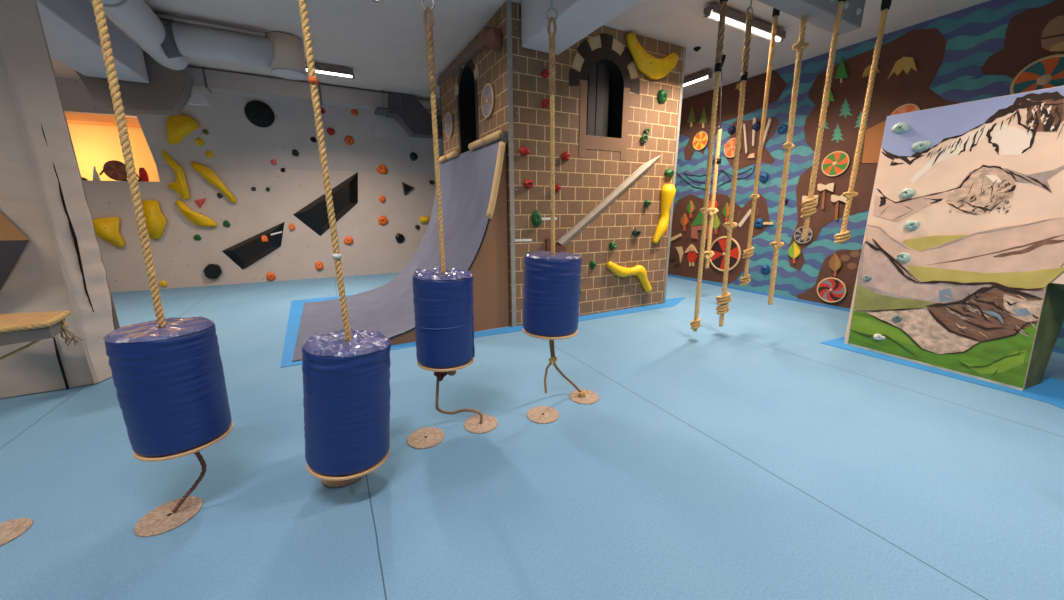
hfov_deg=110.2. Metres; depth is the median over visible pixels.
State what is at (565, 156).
hold
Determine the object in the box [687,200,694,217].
cutout
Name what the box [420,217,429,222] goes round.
hold
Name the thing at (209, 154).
hold
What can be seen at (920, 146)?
hold
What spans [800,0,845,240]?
rope
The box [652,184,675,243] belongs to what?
hold
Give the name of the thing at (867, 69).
cutout
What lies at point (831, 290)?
shield
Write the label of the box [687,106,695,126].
cutout
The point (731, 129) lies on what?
hold
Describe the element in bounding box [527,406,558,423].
disc
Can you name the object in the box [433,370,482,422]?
cord
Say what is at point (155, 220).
hold
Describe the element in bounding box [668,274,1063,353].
baseboard
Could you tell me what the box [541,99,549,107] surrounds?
hold
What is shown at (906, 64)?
cutout
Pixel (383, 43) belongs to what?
ceiling
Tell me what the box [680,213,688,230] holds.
cutout
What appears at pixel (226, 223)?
hold
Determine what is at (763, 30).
tube light
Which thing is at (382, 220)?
hold
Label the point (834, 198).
axe
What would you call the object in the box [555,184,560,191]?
hold
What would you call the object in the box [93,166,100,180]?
cutout
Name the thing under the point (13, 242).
volume
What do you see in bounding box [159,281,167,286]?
hold
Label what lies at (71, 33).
ceiling beam
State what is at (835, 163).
shield
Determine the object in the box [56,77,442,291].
wall
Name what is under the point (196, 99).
grille
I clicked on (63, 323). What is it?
rope
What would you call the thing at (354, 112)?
hold
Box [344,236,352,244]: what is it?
hold
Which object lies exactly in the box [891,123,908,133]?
hold
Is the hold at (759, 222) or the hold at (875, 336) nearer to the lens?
the hold at (875, 336)
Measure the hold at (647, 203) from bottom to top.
0.108 m
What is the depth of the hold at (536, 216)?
4.99 m
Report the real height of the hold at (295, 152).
0.149 m
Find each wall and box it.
[0,0,119,397]
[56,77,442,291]
[67,123,159,181]
[668,0,1063,348]
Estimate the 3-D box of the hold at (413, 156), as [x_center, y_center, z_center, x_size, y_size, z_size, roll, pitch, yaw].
[-2.935,-3.559,9.226,0.204,0.197,0.112,-8,15,-28]
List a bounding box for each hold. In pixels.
[93,217,124,247]
[141,200,166,238]
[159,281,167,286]
[161,150,190,198]
[167,114,199,144]
[175,200,216,226]
[191,162,236,202]
[194,198,206,207]
[194,234,200,240]
[195,138,203,145]
[202,129,208,134]
[203,264,221,278]
[205,150,213,158]
[223,220,229,226]
[244,100,274,127]
[261,235,267,241]
[266,272,275,280]
[289,223,294,230]
[292,149,298,156]
[315,261,323,269]
[327,128,334,135]
[344,135,354,144]
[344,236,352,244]
[351,109,357,115]
[376,164,387,174]
[378,216,387,225]
[379,196,385,202]
[395,233,404,242]
[410,152,417,160]
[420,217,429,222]
[519,146,529,155]
[523,179,533,188]
[532,210,541,226]
[541,69,548,77]
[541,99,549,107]
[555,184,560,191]
[560,152,569,160]
[589,260,596,268]
[606,261,651,291]
[609,242,616,249]
[626,32,677,79]
[632,229,640,236]
[641,128,649,142]
[644,200,650,206]
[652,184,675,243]
[657,89,666,103]
[665,169,673,177]
[727,126,735,133]
[752,122,760,129]
[754,218,763,227]
[759,173,768,182]
[761,264,769,272]
[777,123,787,133]
[863,275,871,280]
[873,334,884,339]
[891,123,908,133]
[892,315,902,321]
[896,253,910,262]
[900,188,915,198]
[905,220,920,229]
[912,140,930,151]
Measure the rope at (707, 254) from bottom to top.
3.392 m
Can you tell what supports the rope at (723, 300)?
hanging from the ceiling
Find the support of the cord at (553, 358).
hanging from the barrel at (551, 289)
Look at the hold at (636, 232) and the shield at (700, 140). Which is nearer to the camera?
the hold at (636, 232)
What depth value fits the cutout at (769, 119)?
6.68 m
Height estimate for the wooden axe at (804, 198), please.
0.423 m
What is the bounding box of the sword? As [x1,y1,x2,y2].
[545,156,659,251]
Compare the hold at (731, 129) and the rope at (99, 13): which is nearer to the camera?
the rope at (99, 13)
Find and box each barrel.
[103,316,232,461]
[302,328,390,480]
[412,266,474,371]
[523,251,581,339]
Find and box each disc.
[0,518,32,545]
[134,496,202,536]
[321,475,363,487]
[407,427,443,448]
[464,414,497,433]
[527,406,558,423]
[569,389,598,403]
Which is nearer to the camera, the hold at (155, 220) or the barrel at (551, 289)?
the barrel at (551, 289)
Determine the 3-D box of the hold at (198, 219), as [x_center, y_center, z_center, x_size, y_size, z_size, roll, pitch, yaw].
[-7.069,-1.818,7.843,0.604,0.554,0.110,-6,15,-24]
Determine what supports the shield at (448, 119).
attached to the tower
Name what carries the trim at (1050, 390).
on the floor
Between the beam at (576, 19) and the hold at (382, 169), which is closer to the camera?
the beam at (576, 19)
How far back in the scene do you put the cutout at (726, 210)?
7.55 m
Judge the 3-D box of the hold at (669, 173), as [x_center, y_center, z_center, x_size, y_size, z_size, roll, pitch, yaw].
[2.199,-2.014,5.891,0.196,0.139,0.090,-8,15,-28]
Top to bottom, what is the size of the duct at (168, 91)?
0.795 m
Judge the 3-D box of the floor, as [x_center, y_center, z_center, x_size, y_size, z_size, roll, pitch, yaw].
[-0.628,0.546,4.760,15.200,0.100,17.500,-8,15,-28]
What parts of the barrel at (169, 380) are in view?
lid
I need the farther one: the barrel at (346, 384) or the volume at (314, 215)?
the volume at (314, 215)
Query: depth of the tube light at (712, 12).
4.37 m
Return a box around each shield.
[103,160,126,180]
[445,112,452,137]
[481,83,494,117]
[693,131,707,150]
[710,236,740,271]
[724,138,740,157]
[794,227,812,243]
[817,277,846,302]
[821,151,849,176]
[891,104,919,114]
[1010,54,1063,93]
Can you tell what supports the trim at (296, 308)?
on the floor
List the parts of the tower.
opening frame, opening frame, tape strip, opening frame, opening frame, opening frame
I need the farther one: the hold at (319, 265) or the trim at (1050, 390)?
the hold at (319, 265)
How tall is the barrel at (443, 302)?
0.675 m
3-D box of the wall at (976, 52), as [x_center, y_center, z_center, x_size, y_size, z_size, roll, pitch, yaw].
[4.919,-1.802,5.804,0.136,4.223,15.200,-7,15,-26]
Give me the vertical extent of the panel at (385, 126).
0.545 m
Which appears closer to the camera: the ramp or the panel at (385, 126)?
the ramp
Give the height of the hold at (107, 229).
0.606 m
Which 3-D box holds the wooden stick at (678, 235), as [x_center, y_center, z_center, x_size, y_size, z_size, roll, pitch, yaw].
[3.385,-1.472,8.798,0.030,0.218,0.379,-7,15,-26]
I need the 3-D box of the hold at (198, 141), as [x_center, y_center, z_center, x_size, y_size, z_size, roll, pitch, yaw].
[-6.720,-3.194,7.506,0.146,0.150,0.099,-8,15,-28]
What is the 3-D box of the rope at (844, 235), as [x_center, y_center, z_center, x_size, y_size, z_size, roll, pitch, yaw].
[3.773,-2.035,4.217,0.141,2.782,0.142,-7,15,-25]
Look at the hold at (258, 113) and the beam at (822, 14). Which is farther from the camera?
the hold at (258, 113)
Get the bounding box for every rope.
[0,321,82,360]
[92,0,165,327]
[298,0,351,340]
[421,0,445,272]
[546,0,557,253]
[690,0,727,331]
[704,55,725,268]
[715,0,752,326]
[740,8,779,284]
[767,15,808,304]
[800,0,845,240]
[834,0,891,243]
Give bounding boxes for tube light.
[305,63,354,78]
[683,70,712,86]
[703,3,719,21]
[724,8,746,31]
[751,18,785,42]
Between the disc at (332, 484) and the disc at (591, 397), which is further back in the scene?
the disc at (591, 397)
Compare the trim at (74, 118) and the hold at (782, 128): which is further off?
the trim at (74, 118)
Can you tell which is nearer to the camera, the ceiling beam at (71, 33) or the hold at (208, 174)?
the ceiling beam at (71, 33)
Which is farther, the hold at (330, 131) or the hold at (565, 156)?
the hold at (330, 131)
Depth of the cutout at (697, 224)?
8.18 m
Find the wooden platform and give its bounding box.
[0,310,70,345]
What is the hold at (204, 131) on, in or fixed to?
attached to the wall at (243, 151)
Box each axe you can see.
[437,26,501,85]
[802,195,818,203]
[817,183,834,208]
[831,194,846,219]
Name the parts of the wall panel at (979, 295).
panel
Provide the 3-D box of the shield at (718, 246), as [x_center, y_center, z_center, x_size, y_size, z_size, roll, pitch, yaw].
[3.987,-0.953,7.704,0.050,0.733,0.733,-7,15,-26]
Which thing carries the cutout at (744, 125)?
attached to the wall at (976, 52)
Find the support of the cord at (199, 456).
hanging from the barrel at (169, 380)
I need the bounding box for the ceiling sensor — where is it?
[693,46,700,51]
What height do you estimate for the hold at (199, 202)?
0.216 m
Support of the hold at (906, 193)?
attached to the wall panel at (979, 295)
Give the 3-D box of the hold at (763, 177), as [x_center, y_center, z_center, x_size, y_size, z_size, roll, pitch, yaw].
[4.248,-2.249,6.829,0.084,0.178,0.172,-8,15,-28]
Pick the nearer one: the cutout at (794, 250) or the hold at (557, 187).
the hold at (557, 187)
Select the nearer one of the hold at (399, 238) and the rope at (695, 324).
the rope at (695, 324)
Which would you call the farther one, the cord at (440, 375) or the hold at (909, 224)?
the hold at (909, 224)
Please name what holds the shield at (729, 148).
attached to the wall at (976, 52)
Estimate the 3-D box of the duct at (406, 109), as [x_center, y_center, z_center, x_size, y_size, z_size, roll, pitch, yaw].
[-4.130,-3.781,7.249,5.586,0.790,0.520,-8,15,-28]
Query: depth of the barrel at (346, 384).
1.94 m
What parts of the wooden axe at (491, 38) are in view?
handle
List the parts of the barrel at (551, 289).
lid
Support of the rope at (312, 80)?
hanging from the ceiling
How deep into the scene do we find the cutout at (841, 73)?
5.63 m
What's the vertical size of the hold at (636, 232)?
0.123 m
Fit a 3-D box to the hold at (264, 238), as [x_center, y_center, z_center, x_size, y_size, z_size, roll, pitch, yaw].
[-5.998,-1.374,8.325,0.133,0.151,0.068,-8,15,-28]
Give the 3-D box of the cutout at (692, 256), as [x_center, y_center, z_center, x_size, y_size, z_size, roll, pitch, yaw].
[3.611,-1.019,8.443,0.049,0.502,0.356,-8,15,-28]
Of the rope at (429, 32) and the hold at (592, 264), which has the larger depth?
the hold at (592, 264)
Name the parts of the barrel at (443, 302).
lid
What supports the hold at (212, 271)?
attached to the wall at (243, 151)
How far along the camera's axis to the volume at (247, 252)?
8.34 m
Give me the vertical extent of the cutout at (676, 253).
0.451 m
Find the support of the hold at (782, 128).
attached to the wall at (976, 52)
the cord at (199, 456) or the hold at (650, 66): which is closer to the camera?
the cord at (199, 456)
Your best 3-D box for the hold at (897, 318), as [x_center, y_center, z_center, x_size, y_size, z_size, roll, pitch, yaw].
[3.961,0.199,4.029,0.060,0.082,0.090,-8,15,-28]
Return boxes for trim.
[65,112,140,127]
[281,295,684,367]
[820,337,1063,408]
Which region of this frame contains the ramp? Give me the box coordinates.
[292,130,509,361]
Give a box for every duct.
[75,55,193,114]
[88,0,273,69]
[182,67,441,138]
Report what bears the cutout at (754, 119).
attached to the wall at (976, 52)
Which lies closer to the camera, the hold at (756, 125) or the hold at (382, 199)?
the hold at (756, 125)
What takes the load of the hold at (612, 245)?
attached to the tower
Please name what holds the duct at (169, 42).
hanging from the ceiling
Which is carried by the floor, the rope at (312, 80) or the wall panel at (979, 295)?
the wall panel at (979, 295)
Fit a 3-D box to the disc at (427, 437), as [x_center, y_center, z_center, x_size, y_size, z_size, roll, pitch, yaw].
[-0.767,0.993,2.685,0.260,0.010,0.260,-8,15,-28]
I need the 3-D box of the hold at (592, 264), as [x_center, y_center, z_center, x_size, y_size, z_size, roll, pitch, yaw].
[0.933,-0.529,5.587,0.118,0.130,0.089,-8,15,-28]
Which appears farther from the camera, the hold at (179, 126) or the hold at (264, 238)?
the hold at (264, 238)
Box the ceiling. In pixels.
[50,0,989,110]
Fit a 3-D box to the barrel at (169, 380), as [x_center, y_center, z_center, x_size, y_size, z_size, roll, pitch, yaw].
[-1.872,0.448,1.949,0.412,0.659,0.407,1,14,6]
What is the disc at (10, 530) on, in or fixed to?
on the floor
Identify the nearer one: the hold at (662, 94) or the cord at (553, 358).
the cord at (553, 358)
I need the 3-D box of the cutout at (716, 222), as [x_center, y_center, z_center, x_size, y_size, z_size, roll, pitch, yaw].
[3.864,-1.595,7.803,0.035,0.412,0.188,-7,15,-26]
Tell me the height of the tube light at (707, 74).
0.150 m
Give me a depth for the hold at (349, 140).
8.46 m
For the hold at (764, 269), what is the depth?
6.96 m
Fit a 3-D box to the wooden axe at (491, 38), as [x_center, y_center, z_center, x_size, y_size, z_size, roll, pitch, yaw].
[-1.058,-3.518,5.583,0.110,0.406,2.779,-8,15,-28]
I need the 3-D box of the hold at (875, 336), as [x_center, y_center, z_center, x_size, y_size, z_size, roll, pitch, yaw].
[3.912,0.422,4.187,0.060,0.080,0.109,-8,15,-28]
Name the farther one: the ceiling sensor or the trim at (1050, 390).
the ceiling sensor
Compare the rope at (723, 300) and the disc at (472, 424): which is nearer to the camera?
the disc at (472, 424)
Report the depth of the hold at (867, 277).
4.21 m
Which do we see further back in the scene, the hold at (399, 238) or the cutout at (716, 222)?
the hold at (399, 238)
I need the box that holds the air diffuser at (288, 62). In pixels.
[266,32,307,79]
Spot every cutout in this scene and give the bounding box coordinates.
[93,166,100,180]
[669,246,682,264]
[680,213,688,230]
[684,244,697,265]
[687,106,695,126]
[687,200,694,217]
[691,212,708,238]
[699,107,707,127]
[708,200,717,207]
[713,214,719,233]
[723,202,729,221]
[743,124,747,153]
[752,118,756,145]
[763,118,771,145]
[788,241,800,262]
[822,88,834,105]
[829,252,841,275]
[834,57,847,82]
[862,65,880,76]
[887,57,917,79]
[1041,15,1063,51]
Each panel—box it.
[375,114,442,139]
[844,85,1063,390]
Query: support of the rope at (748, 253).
hanging from the ceiling
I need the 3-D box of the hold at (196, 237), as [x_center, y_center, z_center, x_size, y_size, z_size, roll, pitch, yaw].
[-7.168,-1.337,7.945,0.129,0.131,0.054,-6,15,-24]
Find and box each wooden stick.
[670,234,681,241]
[738,209,750,227]
[763,222,773,224]
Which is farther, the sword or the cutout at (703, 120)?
the cutout at (703, 120)
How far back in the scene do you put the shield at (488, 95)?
4.98 m
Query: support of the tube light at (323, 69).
attached to the ceiling
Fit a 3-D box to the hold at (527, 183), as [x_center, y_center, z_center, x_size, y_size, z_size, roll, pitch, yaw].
[-0.034,-1.515,4.846,0.139,0.122,0.089,-8,15,-28]
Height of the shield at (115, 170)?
0.382 m
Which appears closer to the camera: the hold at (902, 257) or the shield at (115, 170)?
the hold at (902, 257)
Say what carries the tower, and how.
on the floor
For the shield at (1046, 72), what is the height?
0.475 m
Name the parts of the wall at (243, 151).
leaning panel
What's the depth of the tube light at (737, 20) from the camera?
4.56 m
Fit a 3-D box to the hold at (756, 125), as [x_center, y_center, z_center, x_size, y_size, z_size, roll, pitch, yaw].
[4.120,-3.207,6.843,0.084,0.146,0.168,-8,15,-28]
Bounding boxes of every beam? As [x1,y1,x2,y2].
[36,0,148,82]
[521,0,639,54]
[757,0,865,34]
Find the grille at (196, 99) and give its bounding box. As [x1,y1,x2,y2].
[188,94,212,106]
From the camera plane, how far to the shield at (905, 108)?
5.06 m
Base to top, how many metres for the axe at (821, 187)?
0.404 m
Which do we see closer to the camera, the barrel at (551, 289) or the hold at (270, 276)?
the barrel at (551, 289)
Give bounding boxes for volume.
[0,212,28,289]
[222,222,283,269]
[293,172,357,235]
[402,182,413,194]
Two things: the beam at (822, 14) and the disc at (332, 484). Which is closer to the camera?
the disc at (332, 484)
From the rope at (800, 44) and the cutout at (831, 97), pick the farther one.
the cutout at (831, 97)
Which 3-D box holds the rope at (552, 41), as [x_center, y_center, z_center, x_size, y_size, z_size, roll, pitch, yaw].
[0.130,-1.634,2.437,0.071,2.675,0.048,7,15,28]
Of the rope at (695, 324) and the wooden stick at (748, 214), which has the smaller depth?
the rope at (695, 324)
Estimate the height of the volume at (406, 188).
0.333 m
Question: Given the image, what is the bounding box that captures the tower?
[440,0,685,326]
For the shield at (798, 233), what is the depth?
6.38 m
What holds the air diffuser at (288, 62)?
attached to the duct at (169, 42)
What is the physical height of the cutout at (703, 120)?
0.412 m
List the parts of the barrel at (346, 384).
lid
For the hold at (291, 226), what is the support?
attached to the wall at (243, 151)
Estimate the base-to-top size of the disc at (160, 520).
0.010 m
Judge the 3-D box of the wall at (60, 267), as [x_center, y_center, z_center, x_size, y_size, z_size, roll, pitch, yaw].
[-5.834,-0.806,2.804,3.563,3.500,1.085,-8,15,-28]
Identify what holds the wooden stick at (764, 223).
attached to the wall at (976, 52)
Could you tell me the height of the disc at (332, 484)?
0.010 m
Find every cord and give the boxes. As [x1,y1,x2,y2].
[172,451,206,512]
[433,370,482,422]
[544,340,585,397]
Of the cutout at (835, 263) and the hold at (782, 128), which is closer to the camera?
the cutout at (835, 263)
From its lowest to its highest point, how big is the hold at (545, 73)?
0.094 m
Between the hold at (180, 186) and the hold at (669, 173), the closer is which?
the hold at (669, 173)
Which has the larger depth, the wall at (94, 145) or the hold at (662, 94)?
the wall at (94, 145)
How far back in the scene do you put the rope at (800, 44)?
4.16 m
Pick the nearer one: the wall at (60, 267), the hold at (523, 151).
the wall at (60, 267)
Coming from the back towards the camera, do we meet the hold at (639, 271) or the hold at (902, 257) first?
the hold at (639, 271)
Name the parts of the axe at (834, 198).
handle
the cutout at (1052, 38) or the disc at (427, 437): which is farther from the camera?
the cutout at (1052, 38)
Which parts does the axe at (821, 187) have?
handle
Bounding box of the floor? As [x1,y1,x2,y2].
[0,273,1063,599]
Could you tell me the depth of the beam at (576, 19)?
3.97 m
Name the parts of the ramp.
panel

